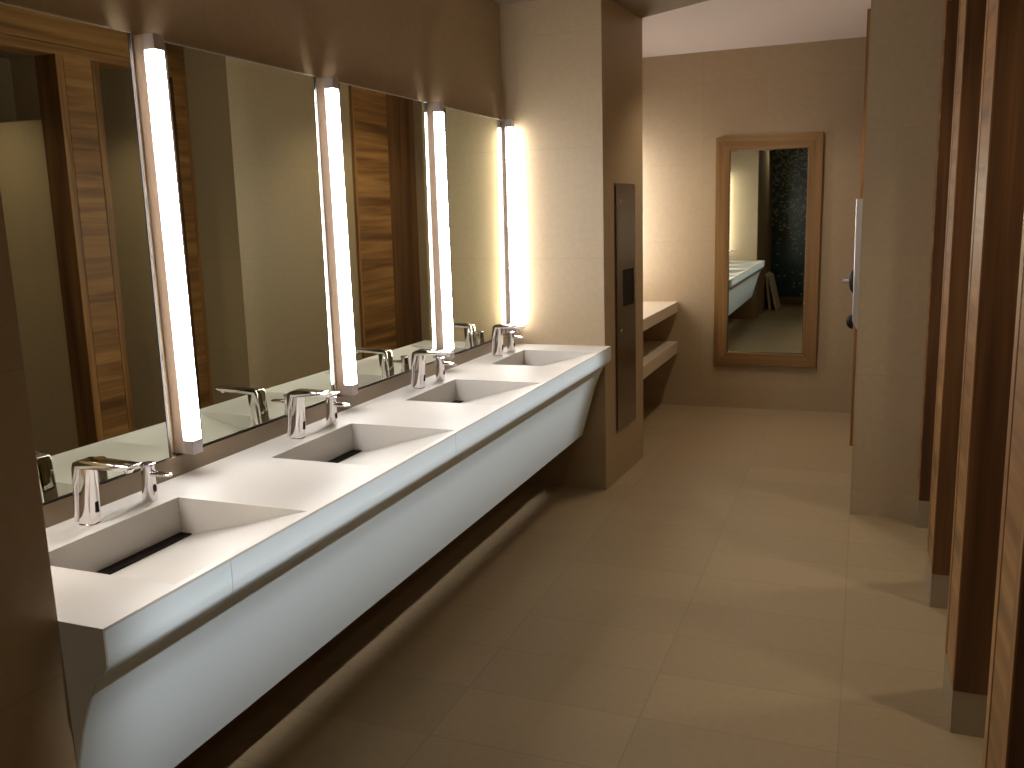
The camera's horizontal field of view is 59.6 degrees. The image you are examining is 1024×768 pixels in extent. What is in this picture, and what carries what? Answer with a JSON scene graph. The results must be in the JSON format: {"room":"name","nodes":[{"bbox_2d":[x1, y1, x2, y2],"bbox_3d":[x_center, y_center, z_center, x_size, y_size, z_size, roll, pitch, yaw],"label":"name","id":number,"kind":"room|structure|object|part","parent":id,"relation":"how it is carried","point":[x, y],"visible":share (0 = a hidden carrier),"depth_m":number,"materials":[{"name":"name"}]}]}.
{"room":"public restroom","nodes":[
{"label":"public restroom","id":0,"kind":"room"},
{"bbox_2d":[0,190,76,767],"bbox_3d":[-1.510,0.022,0.691,0.497,2.950,2.166,2,11,21],"label":"wall","id":1,"kind":"structure","parent":0,"point":[36,731],"depth_m":1.63,"materials":[{"name":"paint"}]},
{"bbox_2d":[0,0,502,455],"bbox_3d":[-0.721,-0.544,3.566,0.146,2.950,8.600,2,11,21],"label":"wall","id":2,"kind":"structure","parent":0,"point":[448,52],"depth_m":3.46,"materials":[{"name":"paint"}]},
{"bbox_2d":[0,2,171,503],"bbox_3d":[-1.152,-0.304,2.212,0.022,1.188,0.685,3,12,22],"label":"wall mirror","id":3,"kind":"object","parent":2,"relation":"attached to","point":[72,182],"visible":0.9,"depth_m":2.29,"materials":[{"name":"silver glass"}]},
{"bbox_2d":[132,33,202,454],"bbox_3d":[-0.990,-0.380,2.582,0.073,1.192,0.041,2,11,21],"label":"lamp","id":4,"kind":"object","parent":2,"relation":"attached to","point":[148,48],"visible":1,"depth_m":2.56,"materials":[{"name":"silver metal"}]},
{"bbox_2d":[164,41,335,444],"bbox_3d":[-0.843,-0.462,3.002,0.023,1.188,0.759,3,12,21],"label":"wall mirror","id":5,"kind":"object","parent":2,"relation":"attached to","point":[245,133],"visible":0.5,"depth_m":2.93,"materials":[{"name":"silver glass"}]},
{"bbox_2d":[42,334,507,527],"bbox_3d":[-0.663,0.070,3.549,0.022,0.059,3.654,2,11,21],"label":"backsplash","id":6,"kind":"structure","parent":2,"relation":"attached to","point":[59,510],"depth_m":2.90,"materials":[{"name":"brown"}]},
{"bbox_2d":[46,344,610,767],"bbox_3d":[-0.370,0.363,3.493,0.587,0.514,3.654,2,11,21],"label":"countertop","id":7,"kind":"structure","parent":2,"relation":"attached to","point":[177,612],"depth_m":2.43,"materials":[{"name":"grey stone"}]},
{"bbox_3d":[-1.029,0.698,1.824,0.587,0.514,0.004,2,11,21],"label":"panel","id":8,"kind":"part","parent":7,"relation":"part of","materials":[{"name":"grey"}]},
{"bbox_2d":[71,457,141,526],"bbox_3d":[-1.008,0.272,2.230,0.200,0.171,0.052,2,11,21],"label":"tap","id":9,"kind":"object","parent":7,"relation":"on","point":[84,472],"visible":1,"depth_m":2.23,"materials":[{"name":"silver metal"}]},
{"bbox_2d":[140,461,172,501],"bbox_3d":[-0.964,0.267,2.427,0.103,0.106,0.042,2,11,21],"label":"soap dispenser","id":10,"kind":"object","parent":7,"relation":"on","point":[149,474],"visible":0.99,"depth_m":2.42,"materials":[{"name":"silver metal"}]},
{"bbox_2d":[49,496,306,584],"bbox_3d":[-0.814,0.420,2.178,0.435,0.112,0.508,2,11,21],"label":"basin","id":11,"kind":"object","parent":7,"relation":"in","point":[172,540],"depth_m":2.24,"materials":[{"name":"white ceramic"}]},
{"bbox_2d":[287,389,339,439],"bbox_3d":[-0.680,0.105,3.062,0.200,0.171,0.052,2,11,21],"label":"tap","id":12,"kind":"object","parent":7,"relation":"on","point":[296,424],"visible":1,"depth_m":3.06,"materials":[{"name":"silver metal"}]},
{"bbox_2d":[326,396,350,425],"bbox_3d":[-0.634,0.100,3.261,0.103,0.106,0.042,2,11,21],"label":"soap dispenser","id":13,"kind":"object","parent":7,"relation":"on","point":[331,404],"visible":0.91,"depth_m":3.26,"materials":[{"name":"silver metal"}]},
{"bbox_2d":[282,423,454,466],"bbox_3d":[-0.485,0.253,3.012,0.435,0.112,0.508,2,11,21],"label":"basin","id":14,"kind":"object","parent":7,"relation":"in","point":[345,444],"depth_m":3.13,"materials":[{"name":"white ceramic"}]},
{"bbox_2d":[411,349,453,388],"bbox_3d":[-0.347,-0.064,3.905,0.200,0.171,0.052,2,11,21],"label":"tap","id":15,"kind":"object","parent":7,"relation":"on","point":[418,357],"visible":1,"depth_m":3.91,"materials":[{"name":"silver metal"}]},
{"bbox_2d":[436,357,455,380],"bbox_3d":[-0.303,-0.069,4.100,0.103,0.106,0.042,2,11,21],"label":"soap dispenser","id":16,"kind":"object","parent":7,"relation":"on","point":[440,372],"visible":1,"depth_m":4.09,"materials":[{"name":"silver metal"}]},
{"bbox_2d":[409,379,539,404],"bbox_3d":[-0.156,0.086,3.845,0.435,0.112,0.508,2,11,21],"label":"basin","id":17,"kind":"object","parent":7,"relation":"in","point":[449,391],"depth_m":4.02,"materials":[{"name":"white ceramic"}]},
{"bbox_2d":[491,323,527,355],"bbox_3d":[-0.012,-0.234,4.754,0.200,0.171,0.052,2,11,21],"label":"tap","id":18,"kind":"object","parent":7,"relation":"on","point":[498,329],"visible":1,"depth_m":4.75,"materials":[{"name":"silver metal"}]},
{"bbox_2d":[507,331,524,350],"bbox_3d":[0.022,-0.234,4.923,0.103,0.106,0.042,2,11,21],"label":"soap dispenser","id":19,"kind":"object","parent":7,"relation":"on","point":[511,344],"visible":1,"depth_m":4.92,"materials":[{"name":"silver metal"}]},
{"bbox_2d":[498,350,595,366],"bbox_3d":[0.174,-0.082,4.679,0.435,0.112,0.508,2,11,21],"label":"basin","id":20,"kind":"object","parent":7,"relation":"in","point":[524,358],"depth_m":4.87,"materials":[{"name":"white ceramic"}]},
{"bbox_2d":[316,76,357,395],"bbox_3d":[-0.665,-0.545,3.406,0.073,1.192,0.041,2,11,21],"label":"lamp","id":21,"kind":"object","parent":2,"relation":"attached to","point":[327,87],"visible":0.98,"depth_m":3.38,"materials":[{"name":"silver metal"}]},
{"bbox_2d":[338,82,436,388],"bbox_3d":[-0.515,-0.629,3.832,0.023,1.188,0.740,3,12,21],"label":"wall mirror","id":22,"kind":"object","parent":2,"relation":"attached to","point":[385,147],"visible":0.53,"depth_m":3.78,"materials":[{"name":"silver glass"}]},
{"bbox_2d":[427,102,454,358],"bbox_3d":[-0.338,-0.711,4.233,0.073,1.192,0.041,2,11,21],"label":"lamp","id":23,"kind":"object","parent":2,"relation":"attached to","point":[435,111],"visible":0.87,"depth_m":4.21,"materials":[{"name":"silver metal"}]},
{"bbox_2d":[434,112,453,349],"bbox_3d":[-0.321,-0.710,4.227,0.035,1.108,0.039,2,11,21],"label":"diffuser","id":24,"kind":"object","parent":23,"relation":"attached to","point":[441,226],"depth_m":4.22,"materials":[{"name":"white plastic"}]},
{"bbox_2d":[444,107,506,353],"bbox_3d":[-0.182,-0.798,4.677,0.023,1.188,0.704,3,12,21],"label":"wall mirror","id":25,"kind":"object","parent":2,"relation":"attached to","point":[473,141],"visible":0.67,"depth_m":4.63,"materials":[{"name":"silver glass"}]},
{"bbox_2d":[501,119,519,333],"bbox_3d":[-0.014,-0.876,5.055,0.073,1.192,0.041,2,11,21],"label":"lamp","id":26,"kind":"object","parent":2,"relation":"attached to","point":[507,126],"visible":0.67,"depth_m":5.03,"materials":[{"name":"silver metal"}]},
{"bbox_2d":[506,127,518,323],"bbox_3d":[0.003,-0.875,5.049,0.035,1.108,0.039,2,11,21],"label":"diffuser","id":27,"kind":"object","parent":26,"relation":"attached to","point":[512,301],"depth_m":5.04,"materials":[{"name":"white plastic"}]},
{"bbox_2d":[643,341,677,378],"bbox_3d":[0.813,-0.163,6.648,0.523,0.093,1.644,2,11,21],"label":"shelf","id":28,"kind":"object","parent":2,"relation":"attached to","point":[655,353],"visible":0.29,"depth_m":6.83,"materials":[{"name":"beige"}]},
{"bbox_2d":[643,301,677,330],"bbox_3d":[0.804,-0.487,6.587,0.525,0.083,1.644,2,11,21],"label":"shelf","id":29,"kind":"object","parent":2,"relation":"attached to","point":[654,312],"visible":0.29,"depth_m":6.76,"materials":[{"name":"beige stone"}]},
{"bbox_2d":[174,403,983,767],"bbox_3d":[1.191,1.043,3.129,4.150,0.120,8.600,2,11,21],"label":"floor","id":30,"kind":"structure","parent":0,"point":[723,602],"depth_m":3.35,"materials":[{"name":"tile"}]},
{"bbox_2d":[499,0,642,489],"bbox_3d":[0.393,-0.914,5.349,0.617,2.950,0.760,2,11,21],"label":"wall pier","id":31,"kind":"object","parent":30,"relation":"on","point":[571,70],"visible":0.78,"depth_m":4.98,"materials":[{"name":"paint"}]},
{"bbox_2d":[614,183,635,432],"bbox_3d":[0.681,-0.455,5.329,0.013,1.448,0.385,3,12,24],"label":"dispenser","id":32,"kind":"object","parent":31,"relation":"attached to","point":[624,194],"visible":1,"depth_m":5.30,"materials":[{"name":"silver metal"}]},
{"bbox_3d":[0.674,-0.694,5.284,0.006,0.936,0.361,3,12,24],"label":"door","id":33,"kind":"part","parent":32,"relation":"part of","materials":[{"name":"silver metal"}]},
{"bbox_3d":[0.696,0.009,5.416,0.006,0.480,0.361,3,12,24],"label":"bin door","id":34,"kind":"part","parent":32,"relation":"part of","materials":[{"name":"silver metal"}]},
{"bbox_2d":[916,0,958,527],"bbox_3d":[2.062,-0.504,4.231,0.151,2.460,0.122,2,11,21],"label":"partition","id":35,"kind":"object","parent":30,"relation":"on","point":[951,8],"visible":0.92,"depth_m":4.18,"materials":[{"name":"brown wood"}]},
{"bbox_3d":[1.989,-0.573,4.229,0.011,2.320,0.088,2,11,21],"label":"panel","id":36,"kind":"part","parent":35,"relation":"part of","materials":[{"name":"brown wood"}]},
{"bbox_2d":[925,0,986,608],"bbox_3d":[1.745,-0.343,3.428,0.151,2.460,0.282,2,11,21],"label":"partition","id":37,"kind":"object","parent":30,"relation":"on","point":[972,13],"visible":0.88,"depth_m":3.35,"materials":[{"name":"brown wood"}]},
{"bbox_3d":[1.679,-0.415,3.441,0.009,2.320,0.182,2,11,21],"label":"panel","id":38,"kind":"part","parent":37,"relation":"part of","materials":[{"name":"brown wood"}]},
{"bbox_2d":[943,0,1023,737],"bbox_3d":[1.411,-0.174,2.581,0.151,2.460,0.282,2,11,21],"label":"partition","id":39,"kind":"object","parent":30,"relation":"on","point":[998,207],"visible":0.93,"depth_m":2.52,"materials":[{"name":"brown wood"}]},
{"bbox_3d":[1.344,-0.245,2.594,0.009,2.320,0.182,2,11,21],"label":"panel","id":40,"kind":"part","parent":39,"relation":"part of","materials":[{"name":"brown wood"}]},
{"bbox_2d":[982,214,1023,767],"bbox_3d":[1.075,-0.003,1.731,0.151,2.460,0.282,2,11,21],"label":"partition","id":41,"kind":"object","parent":30,"relation":"on","point":[1004,724],"visible":1,"depth_m":1.82,"materials":[{"name":"brown wood"}]},
{"bbox_2d":[491,0,707,17],"bbox_3d":[0.775,-1.554,1.766,4.150,0.088,6.760,2,11,21],"label":"ceiling","id":42,"kind":"structure","parent":0,"point":[641,8],"depth_m":4.99,"materials":[{"name":"brown"}]},
{"bbox_2d":[642,37,865,412],"bbox_3d":[2.729,-1.232,6.658,4.004,2.950,0.150,2,11,21],"label":"wall","id":43,"kind":"structure","parent":0,"point":[690,101],"depth_m":6.93,"materials":[{"name":"paint"}]},
{"bbox_2d":[713,132,823,367],"bbox_3d":[1.965,-1.010,6.903,0.783,1.768,0.035,2,11,21],"label":"framed mirror","id":44,"kind":"object","parent":43,"relation":"attached to","point":[768,195],"visible":1,"depth_m":6.89,"materials":[{"name":"brown wood"}]},
{"bbox_3d":[1.990,-0.193,7.057,0.780,0.104,0.035,2,11,21],"label":"frame rail","id":45,"kind":"part","parent":44,"relation":"part of","materials":[{"name":"brown wood"}]},
{"bbox_3d":[1.969,-1.012,6.912,0.569,1.554,0.016,2,11,21],"label":"glass","id":46,"kind":"part","parent":44,"relation":"part of","materials":[{"name":"grey mirror"}]},
{"bbox_3d":[1.940,-1.827,6.749,0.780,0.104,0.035,2,11,21],"label":"frame rail","id":47,"kind":"part","parent":44,"relation":"part of","materials":[{"name":"brown wood"}]},
{"bbox_2d":[642,0,870,57],"bbox_3d":[2.134,-2.299,5.203,4.150,0.099,2.900,2,11,21],"label":"ceiling","id":48,"kind":"structure","parent":0,"point":[710,25],"depth_m":5.86,"materials":[{"name":"beige paint"}]},
{"bbox_2d":[850,0,944,519],"bbox_3d":[3.142,-0.956,5.125,2.110,2.950,2.457,2,11,21],"label":"wall column","id":49,"kind":"structure","parent":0,"point":[906,36],"depth_m":4.35,"materials":[{"name":"paint"}]},
{"bbox_2d":[849,9,870,445],"bbox_3d":[2.409,-1.033,6.180,0.022,2.755,1.020,2,11,21],"label":"door","id":50,"kind":"structure","parent":49,"relation":"attached to","point":[868,10],"depth_m":5.62,"materials":[{"name":"brown wood"}]},
{"bbox_2d":[843,199,862,328],"bbox_3d":[2.058,-0.722,5.408,0.096,0.778,0.160,2,11,21],"label":"wall plate","id":51,"kind":"object","parent":50,"relation":"attached to","point":[853,280],"visible":0.96,"depth_m":5.33,"materials":[{"name":"silver metal"}]},
{"bbox_3d":[2.061,-0.382,5.453,0.040,0.092,0.098,2,11,21],"label":"knob","id":52,"kind":"part","parent":51,"relation":"part of","materials":[{"name":"black"}]},
{"bbox_3d":[2.056,-0.622,5.407,0.033,0.148,0.098,2,11,21],"label":"knob","id":53,"kind":"part","parent":51,"relation":"part of","materials":[{"name":"black plastic"}]},
{"bbox_3d":[2.084,-0.724,5.397,0.038,0.772,0.160,2,11,21],"label":"plate","id":54,"kind":"part","parent":51,"relation":"part of","materials":[{"name":"silver metal"}]}
]}

